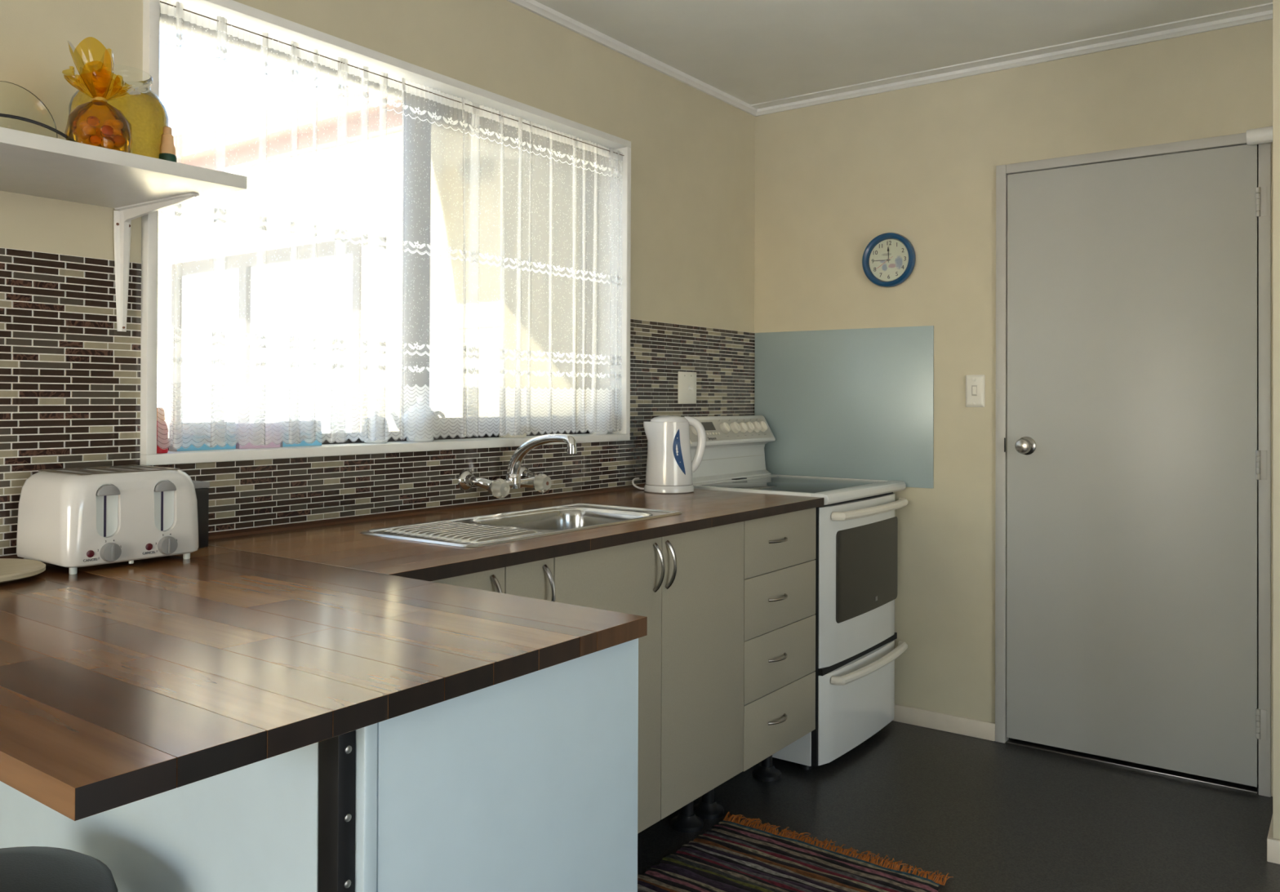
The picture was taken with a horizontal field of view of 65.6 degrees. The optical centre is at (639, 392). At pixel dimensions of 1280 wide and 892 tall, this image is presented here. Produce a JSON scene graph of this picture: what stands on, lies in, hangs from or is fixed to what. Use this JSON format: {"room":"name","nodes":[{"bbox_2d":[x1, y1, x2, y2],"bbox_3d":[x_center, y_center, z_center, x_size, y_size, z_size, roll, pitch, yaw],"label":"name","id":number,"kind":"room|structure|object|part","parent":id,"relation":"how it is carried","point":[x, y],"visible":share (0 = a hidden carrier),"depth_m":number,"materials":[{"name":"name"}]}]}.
{"room":"kitchen","nodes":[
{"label":"kitchen","id":0,"kind":"room"},
{"bbox_2d":[0,0,755,556],"bbox_3d":[-1.498,0.006,1.500,0.133,2.395,6.700,0,0,36],"label":"wall","id":1,"kind":"structure","parent":0,"point":[70,382],"depth_m":2.58,"materials":[{"name":"paint"}]},
{"bbox_2d":[0,126,247,331],"bbox_3d":[-1.190,-0.263,1.486,0.387,0.270,1.077,0,0,36],"label":"wall shelf","id":2,"kind":"object","parent":1,"relation":"attached to","point":[135,185],"visible":1,"depth_m":1.74,"materials":[{"name":"white wood"}]},
{"bbox_2d":[0,80,57,137],"bbox_3d":[-1.114,-0.474,1.757,0.029,0.155,0.156,0,0,36],"label":"glass plate","id":3,"kind":"object","parent":2,"relation":"on","point":[0,81],"visible":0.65,"depth_m":1.80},
{"bbox_2d":[0,113,76,142],"bbox_3d":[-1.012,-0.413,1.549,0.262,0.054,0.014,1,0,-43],"label":"plate","id":4,"kind":"object","parent":2,"relation":"on","point":[5,115],"visible":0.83,"depth_m":1.59,"materials":[{"name":"glass"}]},
{"bbox_2d":[62,40,141,152],"bbox_3d":[-0.898,-0.487,1.649,0.099,0.182,0.118,0,0,36],"label":"bag","id":5,"kind":"object","parent":2,"relation":"on","point":[92,135],"visible":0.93,"depth_m":1.65,"materials":[{"name":"orange"}]},
{"bbox_2d":[68,71,168,158],"bbox_3d":[-0.930,-0.484,1.773,0.158,0.177,0.158,0,0,36],"label":"glass jar","id":6,"kind":"object","parent":2,"relation":"on","point":[148,116],"visible":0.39,"depth_m":1.73,"materials":[{"name":"yellow glass"}]},
{"bbox_3d":[-0.930,-0.484,1.773,0.158,0.177,0.158,0,0,36],"label":"glass","id":7,"kind":"part","parent":6,"relation":"part of","materials":[{"name":"glass"}]},
{"bbox_3d":[-0.936,-0.354,1.925,0.270,0.034,0.032,0,0,36],"label":"bracket arm","id":8,"kind":"part","parent":2,"relation":"part of"},
{"bbox_2d":[159,126,177,162],"bbox_3d":[-0.846,-0.436,1.777,0.031,0.081,0.031,0,0,36],"label":"dropper bottle","id":9,"kind":"object","parent":2,"relation":"on","point":[167,149],"visible":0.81,"depth_m":1.77,"materials":[{"name":"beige plastic"}]},
{"bbox_2d":[159,152,177,162],"bbox_3d":[-0.846,-0.412,1.777,0.031,0.033,0.031,0,0,36],"label":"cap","id":10,"kind":"object","parent":9,"relation":"attached to","point":[171,157],"depth_m":1.76,"materials":[{"name":"green plastic"}]},
{"bbox_2d":[0,483,645,559],"bbox_3d":[-0.675,0.313,2.500,0.012,0.012,2.509,0,0,36],"label":"trim","id":11,"kind":"structure","parent":1,"relation":"attached to","point":[219,535],"depth_m":2.56,"materials":[{"name":"brown wood"}]},
{"bbox_2d":[140,0,631,465],"bbox_3d":[-0.589,-0.352,2.743,0.176,1.012,1.649,0,0,36],"label":"window","id":12,"kind":"structure","parent":1,"relation":"in","point":[246,15],"depth_m":3.00,"materials":[{"name":"white metal"}]},
{"bbox_2d":[156,407,168,453],"bbox_3d":[-1.013,0.079,2.091,0.036,0.096,0.036,0,0,36],"label":"bottle","id":13,"kind":"object","parent":12,"relation":"on","point":[159,450],"visible":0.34,"depth_m":2.08,"materials":[{"name":"plastic"}]},
{"bbox_2d":[168,422,235,451],"bbox_3d":[-0.971,0.096,2.206,0.035,0.062,0.138,0,0,36],"label":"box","id":14,"kind":"object","parent":12,"relation":"on","point":[192,448],"visible":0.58,"depth_m":2.19,"materials":[{"name":"blue"}]},
{"bbox_2d":[235,422,280,448],"bbox_3d":[-0.894,0.099,2.312,0.035,0.058,0.106,0,0,36],"label":"box","id":15,"kind":"object","parent":12,"relation":"on","point":[248,446],"visible":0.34,"depth_m":2.29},
{"bbox_3d":[-0.874,-0.359,2.454,0.003,0.924,0.766,0,0,36],"label":"pane","id":16,"kind":"part","parent":12,"relation":"part of","materials":[{"name":"clear glass"}]},
{"bbox_2d":[274,420,321,447],"bbox_3d":[-0.827,0.098,2.404,0.035,0.062,0.109,0,0,36],"label":"box","id":17,"kind":"object","parent":12,"relation":"on","point":[303,443],"visible":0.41,"depth_m":2.39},
{"bbox_2d":[363,413,389,444],"bbox_3d":[-0.688,0.088,2.586,0.068,0.085,0.068,0,0,36],"label":"sugar pot","id":18,"kind":"object","parent":12,"relation":"on","point":[377,442],"visible":0.25,"depth_m":2.56,"materials":[{"name":"white ceramic"}]},
{"bbox_3d":[-0.638,0.119,2.775,0.049,0.026,1.605,0,0,36],"label":"frame rail","id":19,"kind":"part","parent":12,"relation":"part of","materials":[{"name":"white metal"}]},
{"bbox_3d":[-0.634,-0.827,2.781,0.049,0.018,1.605,0,0,36],"label":"frame rail","id":20,"kind":"part","parent":12,"relation":"part of","materials":[{"name":"white metal"}]},
{"bbox_2d":[157,0,624,449],"bbox_3d":[-0.530,-0.346,2.701,0.023,0.940,1.601,0,0,36],"label":"curtain","id":21,"kind":"object","parent":12,"relation":"hanging from","point":[337,406],"visible":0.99,"depth_m":2.48,"materials":[{"name":"fabric"}]},
{"bbox_2d":[388,396,444,442],"bbox_3d":[-0.604,0.070,2.700,0.173,0.123,0.111,0,0,-24],"label":"teapot","id":22,"kind":"object","parent":12,"relation":"on","point":[416,438],"visible":0.27,"depth_m":2.67,"materials":[{"name":"white ceramic"}]},
{"bbox_3d":[-0.642,0.077,2.643,0.026,0.066,0.064,0,0,36],"label":"spout","id":23,"kind":"part","parent":22,"relation":"part of","materials":[{"name":"white ceramic"}]},
{"bbox_3d":[-0.598,0.028,2.703,0.062,0.037,0.062,0,0,36],"label":"lid","id":24,"kind":"part","parent":22,"relation":"part of","materials":[{"name":"white ceramic"}]},
{"bbox_3d":[-0.401,-0.347,3.093,0.003,0.842,0.717,0,0,36],"label":"pane","id":25,"kind":"part","parent":12,"relation":"part of","materials":[{"name":"clear glass"}]},
{"bbox_3d":[-0.394,-0.791,3.092,0.049,0.046,0.717,0,0,36],"label":"sash rail","id":26,"kind":"part","parent":12,"relation":"part of","materials":[{"name":"white metal"}]},
{"bbox_2d":[497,422,526,438],"bbox_3d":[-0.384,0.113,2.995,0.090,0.043,0.090,0,0,36],"label":"ramekin","id":27,"kind":"object","parent":12,"relation":"on","point":[524,435],"visible":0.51,"depth_m":2.96,"materials":[{"name":"beige ceramic"}]},
{"bbox_3d":[-0.398,0.091,3.087,0.049,0.034,0.717,0,0,36],"label":"sash rail","id":28,"kind":"part","parent":12,"relation":"part of","materials":[{"name":"white metal"}]},
{"bbox_2d":[584,413,610,434],"bbox_3d":[-0.140,0.103,3.336,0.096,0.068,0.096,0,0,36],"label":"cup","id":29,"kind":"object","parent":12,"relation":"on","point":[600,432],"visible":0.31,"depth_m":3.31,"materials":[{"name":"white ceramic"}]},
{"bbox_2d":[457,434,577,498],"bbox_3d":[-0.296,0.202,2.772,0.306,0.179,0.288,0,0,36],"label":"mixer tap","id":30,"kind":"object","parent":1,"relation":"attached to","point":[517,477],"visible":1,"depth_m":2.76,"materials":[{"name":"silver metal"}]},
{"bbox_3d":[-0.437,0.250,2.744,0.074,0.040,0.034,0,0,8],"label":"wall arm","id":31,"kind":"part","parent":30,"relation":"part of","materials":[{"name":"silver metal"}]},
{"bbox_3d":[-0.401,0.263,2.740,0.026,0.030,0.031,0,0,36],"label":"handle stem","id":32,"kind":"part","parent":30,"relation":"part of","materials":[{"name":"metal"}]},
{"bbox_3d":[-0.381,0.263,2.725,0.032,0.056,0.056,0,0,36],"label":"handle","id":33,"kind":"part","parent":30,"relation":"part of","materials":[{"name":"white plastic"}]},
{"bbox_3d":[-0.313,0.252,2.913,0.034,0.040,0.074,0,0,-25],"label":"wall arm","id":34,"kind":"part","parent":30,"relation":"part of","materials":[{"name":"silver metal"}]},
{"bbox_3d":[-0.274,0.173,2.757,0.249,0.121,0.037,0,0,36],"label":"spout","id":35,"kind":"part","parent":30,"relation":"part of","materials":[{"name":"silver metal"}]},
{"bbox_3d":[-0.279,0.260,2.864,0.032,0.056,0.056,0,0,36],"label":"handle","id":36,"kind":"part","parent":30,"relation":"part of","materials":[{"name":"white plastic"}]},
{"bbox_2d":[506,0,757,116],"bbox_3d":[-1.433,-1.178,1.464,0.022,0.026,6.500,0,0,36],"label":"trim","id":37,"kind":"structure","parent":1,"relation":"attached to","point":[538,8],"depth_m":3.36,"materials":[{"name":"white wood"}]},
{"bbox_2d":[677,371,696,404],"bbox_3d":[0.181,-0.019,3.667,0.020,0.118,0.120,0,0,36],"label":"wall plate","id":38,"kind":"object","parent":1,"relation":"attached to","point":[686,381],"visible":1,"depth_m":3.67,"materials":[{"name":"white plastic"}]},
{"bbox_2d":[534,0,1272,104],"bbox_3d":[1.626,-1.207,1.025,5.720,0.050,9.600,0,0,36],"label":"ceiling","id":39,"kind":"structure","parent":0,"point":[753,51],"depth_m":3.20,"materials":[{"name":"paint"}]},
{"bbox_2d":[637,720,1279,891],"bbox_3d":[1.616,1.243,1.010,5.720,0.060,9.600,0,0,36],"label":"floor","id":40,"kind":"structure","parent":0,"point":[993,816],"depth_m":2.85,"materials":[{"name":"black tile"}]},
{"bbox_2d":[0,846,117,891],"bbox_3d":[-0.739,0.875,1.076,0.302,0.661,0.302,0,0,36],"label":"bar stool","id":41,"kind":"object","parent":40,"relation":"on","point":[28,868],"visible":1,"depth_m":1.14,"materials":[{"name":"black metal"}]},
{"bbox_2d":[0,638,638,891],"bbox_3d":[-0.630,0.775,1.557,1.188,0.866,0.504,0,0,36],"label":"base panel","id":42,"kind":"object","parent":40,"relation":"on","point":[528,783],"visible":0.47,"depth_m":1.17,"materials":[{"name":"blue wood"}]},
{"bbox_3d":[-0.793,0.773,1.375,1.140,0.866,0.016,0,0,36],"label":"panel","id":43,"kind":"part","parent":42,"relation":"part of","materials":[{"name":"white paint"}]},
{"bbox_3d":[-0.147,0.775,1.231,0.020,0.866,0.462,0,0,36],"label":"panel","id":44,"kind":"part","parent":42,"relation":"part of","materials":[{"name":"paint"}]},
{"bbox_2d":[0,488,823,821],"bbox_3d":[-0.198,0.332,2.138,1.210,0.026,2.486,0,0,36],"label":"countertop","id":45,"kind":"structure","parent":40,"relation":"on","point":[122,683],"depth_m":1.26,"materials":[{"name":"brown wood"}]},
{"bbox_2d":[0,558,45,582],"bbox_3d":[-1.128,0.303,1.654,0.236,0.018,0.236,0,0,36],"label":"round board","id":46,"kind":"object","parent":45,"relation":"on","point":[11,569],"visible":1,"depth_m":1.67,"materials":[{"name":"beige wood"}]},
{"bbox_2d":[16,465,199,574],"bbox_3d":[-0.986,0.228,1.853,0.230,0.172,0.248,0,0,36],"label":"toaster","id":47,"kind":"object","parent":45,"relation":"on","point":[73,518],"visible":0.98,"depth_m":1.77,"materials":[{"name":"white plastic"}]},
{"bbox_3d":[-0.938,0.171,1.751,0.012,0.019,0.039,0,0,36],"label":"lever","id":48,"kind":"part","parent":47,"relation":"part of","materials":[{"name":"grey plastic"}]},
{"bbox_3d":[-0.991,0.144,1.857,0.166,0.002,0.180,0,0,36],"label":"plate","id":49,"kind":"part","parent":47,"relation":"part of","materials":[{"name":"grey metal"}]},
{"bbox_3d":[-0.931,0.281,1.747,0.011,0.034,0.034,0,0,36],"label":"knob","id":50,"kind":"part","parent":47,"relation":"part of","materials":[{"name":"grey plastic"}]},
{"bbox_3d":[-0.878,0.172,1.834,0.012,0.019,0.039,0,0,36],"label":"lever","id":51,"kind":"part","parent":47,"relation":"part of","materials":[{"name":"grey plastic"}]},
{"bbox_3d":[-0.870,0.281,1.830,0.011,0.034,0.034,0,0,36],"label":"knob","id":52,"kind":"part","parent":47,"relation":"part of","materials":[{"name":"grey plastic"}]},
{"bbox_2d":[191,480,209,548],"bbox_3d":[-0.937,0.248,2.018,0.082,0.134,0.085,0,0,36],"label":"canister","id":53,"kind":"object","parent":45,"relation":"on","point":[202,490],"visible":0.2,"depth_m":2.02,"materials":[{"name":"plastic"}]},
{"bbox_3d":[-0.936,0.187,2.018,0.082,0.012,0.085,0,0,36],"label":"lid","id":54,"kind":"part","parent":53,"relation":"part of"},
{"bbox_2d":[360,502,681,547],"bbox_3d":[-0.262,0.391,2.460,0.374,0.156,0.798,0,0,36],"label":"sink","id":55,"kind":"object","parent":45,"relation":"in","point":[480,531],"visible":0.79,"depth_m":2.49,"materials":[{"name":"metal"}]},
{"bbox_3d":[-0.179,0.392,2.573,0.374,0.150,0.518,0,0,36],"label":"bowl","id":56,"kind":"part","parent":55,"relation":"part of","materials":[{"name":"metal"}]},
{"bbox_2d":[631,415,706,493],"bbox_3d":[0.083,0.201,3.307,0.236,0.252,0.166,0,0,36],"label":"kettle","id":57,"kind":"object","parent":45,"relation":"on","point":[670,468],"visible":1,"depth_m":3.24,"materials":[{"name":"white plastic"}]},
{"bbox_3d":[-0.005,0.306,3.343,0.041,0.037,0.069,0,0,-30],"label":"cord","id":58,"kind":"part","parent":57,"relation":"part of","materials":[{"name":"white plastic"}]},
{"bbox_3d":[0.098,0.085,3.297,0.128,0.020,0.128,0,0,36],"label":"lid","id":59,"kind":"part","parent":57,"relation":"part of","materials":[{"name":"white plastic"}]},
{"bbox_3d":[0.183,0.171,3.298,0.072,0.186,0.027,0,0,-1],"label":"handle","id":60,"kind":"part","parent":57,"relation":"part of","materials":[{"name":"white plastic"}]},
{"bbox_2d":[430,567,504,593],"bbox_3d":[-0.602,0.779,2.040,0.659,0.864,0.312,0,0,36],"label":"base cabinet","id":61,"kind":"object","parent":40,"relation":"on","point":[492,580],"visible":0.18,"depth_m":1.94,"materials":[{"name":"laminate"}]},
{"bbox_3d":[-0.281,0.419,1.950,0.034,0.120,0.011,0,0,36],"label":"handle","id":62,"kind":"part","parent":61,"relation":"part of","materials":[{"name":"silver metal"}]},
{"bbox_2d":[504,558,555,601],"bbox_3d":[-0.468,0.780,2.223,0.659,0.864,0.146,0,0,36],"label":"base cabinet","id":63,"kind":"object","parent":40,"relation":"on","point":[534,580],"visible":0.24,"depth_m":2.05,"materials":[{"name":"laminate"}]},
{"bbox_3d":[-0.190,0.420,2.074,0.034,0.120,0.011,0,0,36],"label":"handle","id":64,"kind":"part","parent":63,"relation":"part of","materials":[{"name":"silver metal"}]},
{"bbox_2d":[553,521,744,834],"bbox_3d":[-0.188,0.784,2.606,0.659,0.864,0.797,0,0,36],"label":"base cabinet","id":65,"kind":"object","parent":40,"relation":"on","point":[688,587],"visible":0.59,"depth_m":2.50,"materials":[{"name":"laminate"}]},
{"bbox_3d":[-0.073,0.698,2.275,0.019,0.693,0.397,0,0,36],"label":"door","id":66,"kind":"part","parent":65,"relation":"part of","materials":[{"name":"laminate"}]},
{"bbox_3d":[0.046,0.423,2.397,0.034,0.120,0.011,0,0,36],"label":"handle","id":67,"kind":"part","parent":65,"relation":"part of","materials":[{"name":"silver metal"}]},
{"bbox_3d":[0.076,0.423,2.439,0.034,0.120,0.011,0,0,36],"label":"handle","id":68,"kind":"part","parent":65,"relation":"part of","materials":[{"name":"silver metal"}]},
{"bbox_3d":[0.133,1.121,2.794,0.056,0.170,0.056,0,0,36],"label":"leg","id":69,"kind":"part","parent":65,"relation":"part of","materials":[{"name":"black plastic"}]},
{"bbox_3d":[0.163,0.701,2.598,0.019,0.693,0.398,0,0,36],"label":"door","id":70,"kind":"part","parent":65,"relation":"part of","materials":[{"name":"laminate"}]},
{"bbox_2d":[693,507,816,819],"bbox_3d":[0.179,0.789,3.113,0.654,0.864,0.448,0,0,36],"label":"drawer unit","id":71,"kind":"object","parent":40,"relation":"on","point":[780,550],"visible":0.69,"depth_m":2.91,"materials":[{"name":"laminate"}]},
{"bbox_3d":[0.198,1.122,2.883,0.056,0.170,0.056,0,0,36],"label":"leg","id":72,"kind":"part","parent":71,"relation":"part of","materials":[{"name":"black plastic"}]},
{"bbox_3d":[0.404,1.125,3.166,0.056,0.170,0.056,0,0,36],"label":"leg","id":73,"kind":"part","parent":71,"relation":"part of","materials":[{"name":"black plastic"}]},
{"bbox_3d":[0.408,0.955,2.897,0.028,0.009,0.106,0,0,36],"label":"handle","id":74,"kind":"part","parent":71,"relation":"part of","materials":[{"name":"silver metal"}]},
{"bbox_3d":[0.409,0.774,2.898,0.028,0.009,0.106,0,0,36],"label":"handle","id":75,"kind":"part","parent":71,"relation":"part of","materials":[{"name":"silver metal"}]},
{"bbox_3d":[0.410,0.599,2.899,0.028,0.009,0.106,0,0,36],"label":"handle","id":76,"kind":"part","parent":71,"relation":"part of","materials":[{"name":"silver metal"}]},
{"bbox_3d":[0.410,0.431,2.900,0.028,0.009,0.106,0,0,36],"label":"handle","id":77,"kind":"part","parent":71,"relation":"part of","materials":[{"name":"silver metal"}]},
{"bbox_3d":[0.412,0.963,2.938,0.019,0.181,0.443,0,0,36],"label":"drawer","id":78,"kind":"part","parent":71,"relation":"part of","materials":[{"name":"laminate"}]},
{"bbox_3d":[0.413,0.782,2.939,0.019,0.176,0.443,0,0,36],"label":"drawer","id":79,"kind":"part","parent":71,"relation":"part of","materials":[{"name":"laminate"}]},
{"bbox_3d":[0.413,0.607,2.940,0.019,0.170,0.443,0,0,36],"label":"drawer","id":80,"kind":"part","parent":71,"relation":"part of","materials":[{"name":"laminate"}]},
{"bbox_3d":[0.414,0.439,2.942,0.019,0.162,0.443,0,0,36],"label":"drawer","id":81,"kind":"part","parent":71,"relation":"part of","materials":[{"name":"laminate"}]},
{"bbox_2d":[637,812,952,891],"bbox_3d":[0.135,1.204,2.147,0.652,0.020,1.338,0,0,36],"label":"rag rug","id":82,"kind":"object","parent":40,"relation":"on","point":[731,856],"visible":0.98,"depth_m":2.52,"materials":[{"name":"multicoloured fabric"}]},
{"bbox_2d":[688,415,907,770],"bbox_3d":[0.551,0.656,3.580,0.668,1.137,0.670,0,0,36],"label":"stove","id":83,"kind":"object","parent":40,"relation":"on","point":[856,559],"visible":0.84,"depth_m":3.39,"materials":[{"name":"metal"}]},
{"bbox_3d":[0.201,0.130,3.550,0.036,0.044,0.045,0,0,36],"label":"knob","id":84,"kind":"part","parent":83,"relation":"part of","materials":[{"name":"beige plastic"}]},
{"bbox_3d":[0.318,0.132,3.711,0.036,0.044,0.045,0,0,36],"label":"knob","id":85,"kind":"part","parent":83,"relation":"part of","materials":[{"name":"beige plastic"}]},
{"bbox_3d":[0.339,0.138,3.748,0.046,0.076,0.596,0,0,36],"label":"control panel","id":86,"kind":"part","parent":83,"relation":"part of","materials":[{"name":"white plastic"}]},
{"bbox_3d":[0.363,0.132,3.771,0.036,0.044,0.045,0,0,36],"label":"knob","id":87,"kind":"part","parent":83,"relation":"part of","materials":[{"name":"beige plastic"}]},
{"bbox_3d":[0.396,0.132,3.816,0.036,0.044,0.045,0,0,36],"label":"knob","id":88,"kind":"part","parent":83,"relation":"part of","materials":[{"name":"beige plastic"}]},
{"bbox_3d":[0.426,0.133,3.858,0.036,0.044,0.045,0,0,36],"label":"knob","id":89,"kind":"part","parent":83,"relation":"part of","materials":[{"name":"beige plastic"}]},
{"bbox_3d":[0.458,0.133,3.901,0.036,0.044,0.045,0,0,36],"label":"knob","id":90,"kind":"part","parent":83,"relation":"part of","materials":[{"name":"beige plastic"}]},
{"bbox_3d":[0.486,0.134,3.941,0.036,0.044,0.045,0,0,36],"label":"knob","id":91,"kind":"part","parent":83,"relation":"part of","materials":[{"name":"beige plastic"}]},
{"bbox_2d":[693,474,906,505],"bbox_3d":[0.556,0.340,3.571,0.577,0.038,0.656,0,0,36],"label":"cooktop","id":92,"kind":"object","parent":83,"relation":"in","point":[834,491],"depth_m":3.49,"materials":[{"name":"ceramic"}]},
{"bbox_3d":[0.766,1.051,3.421,0.028,0.288,0.632,0,0,36],"label":"warming drawer","id":93,"kind":"part","parent":83,"relation":"part of","materials":[{"name":"metal"}]},
{"bbox_3d":[0.768,0.627,3.423,0.028,0.516,0.632,0,0,36],"label":"oven door","id":94,"kind":"part","parent":83,"relation":"part of","materials":[{"name":"metal"}]},
{"bbox_3d":[0.814,0.931,3.425,0.060,0.029,0.605,0,0,36],"label":"handle","id":95,"kind":"part","parent":83,"relation":"part of","materials":[{"name":"beige plastic"}]},
{"bbox_3d":[0.816,0.401,3.429,0.060,0.029,0.605,0,0,36],"label":"handle","id":96,"kind":"part","parent":83,"relation":"part of","materials":[{"name":"beige plastic"}]},
{"bbox_2d":[754,19,1272,796],"bbox_3d":[2.720,0.029,2.505,5.500,2.395,0.100,0,0,36],"label":"wall","id":97,"kind":"structure","parent":0,"point":[918,163],"depth_m":3.60,"materials":[{"name":"beige paint"}]},
{"bbox_2d":[754,325,933,488],"bbox_3d":[0.774,0.052,3.860,0.748,0.598,0.006,0,0,36],"label":"backsplash","id":98,"kind":"structure","parent":97,"relation":"attached to","point":[845,403],"depth_m":3.83,"materials":[{"name":"grey glass"}]},
{"bbox_2d":[862,232,915,287],"bbox_3d":[0.934,-0.500,3.735,0.207,0.207,0.030,0,0,36],"label":"wall clock","id":99,"kind":"object","parent":97,"relation":"attached to","point":[889,260],"visible":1,"depth_m":3.73,"materials":[{"name":"blue plastic"}]},
{"bbox_2d":[893,704,995,741],"bbox_3d":[0.897,1.196,3.756,0.879,0.062,0.014,0,0,36],"label":"baseboard","id":100,"kind":"structure","parent":97,"relation":"attached to","point":[971,727],"depth_m":3.60,"materials":[{"name":"white wood"}]},
{"bbox_2d":[965,374,985,407],"bbox_3d":[1.196,-0.007,3.547,0.068,0.116,0.017,0,0,36],"label":"light switch","id":101,"kind":"object","parent":97,"relation":"attached to","point":[975,384],"visible":1,"depth_m":3.54,"materials":[{"name":"white plastic"}]},
{"bbox_2d":[751,2,1272,115],"bbox_3d":[1.194,-1.155,3.523,1.836,0.026,0.075,0,0,36],"label":"trim","id":102,"kind":"structure","parent":97,"relation":"attached to","point":[1261,12],"depth_m":3.41,"materials":[{"name":"white wood"}]},
{"bbox_2d":[995,132,1271,797],"bbox_3d":[1.602,0.212,3.281,0.821,2.030,0.164,0,0,36],"label":"door","id":103,"kind":"structure","parent":97,"relation":"in","point":[1133,494],"depth_m":3.24,"materials":[{"name":"paint"}]},
{"bbox_3d":[1.279,0.182,3.479,0.004,0.050,0.002,0,0,36],"label":"latch plate","id":104,"kind":"part","parent":103,"relation":"part of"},
{"bbox_3d":[1.322,0.183,3.417,0.053,0.053,0.052,0,0,36],"label":"knob","id":105,"kind":"part","parent":103,"relation":"part of","materials":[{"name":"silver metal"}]},
{"bbox_2d":[1246,125,1272,145],"bbox_3d":[1.891,-0.778,3.002,0.094,0.048,0.063,0,0,36],"label":"door closer","id":106,"kind":"object","parent":103,"relation":"attached to","point":[1263,135],"depth_m":2.99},
{"bbox_2d":[1272,0,1279,839],"bbox_3d":[1.849,0.028,2.770,0.109,2.395,0.500,0,0,36],"label":"wall","id":107,"kind":"structure","parent":0,"point":[1276,3],"depth_m":2.60,"materials":[{"name":"beige paint"}]},
{"bbox_2d":[1266,815,1279,864],"bbox_3d":[1.841,1.195,2.756,0.134,0.060,0.515,0,0,36],"label":"baseboard","id":108,"kind":"structure","parent":107,"relation":"attached to","point":[1273,845],"depth_m":2.58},
{"label":"outside","id":109,"kind":"structure","parent":0,"visible":0},
{"bbox_3d":[0.464,1.653,4.077,120.000,0.150,120.000,0,0,36],"label":"ground","id":110,"kind":"structure","parent":109,"visible":0},
{"bbox_2d":[156,84,455,438],"bbox_3d":[-2.236,-0.479,7.936,7.490,4.140,4.985,0,0,36],"label":"house wing","id":111,"kind":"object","parent":110,"relation":"on","point":[240,201],"visible":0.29,"depth_m":5.55,"materials":[{"name":"white"}]},
{"bbox_3d":[-2.734,-0.251,6.338,0.710,1.040,0.010,0,0,36],"label":"pane","id":112,"kind":"part","parent":111,"relation":"part of","materials":[{"name":"clear glass"}]},
{"bbox_3d":[-1.971,-0.252,5.780,1.020,1.040,0.010,0,0,36],"label":"pane","id":113,"kind":"part","parent":111,"relation":"part of","materials":[{"name":"glass"}]}
]}

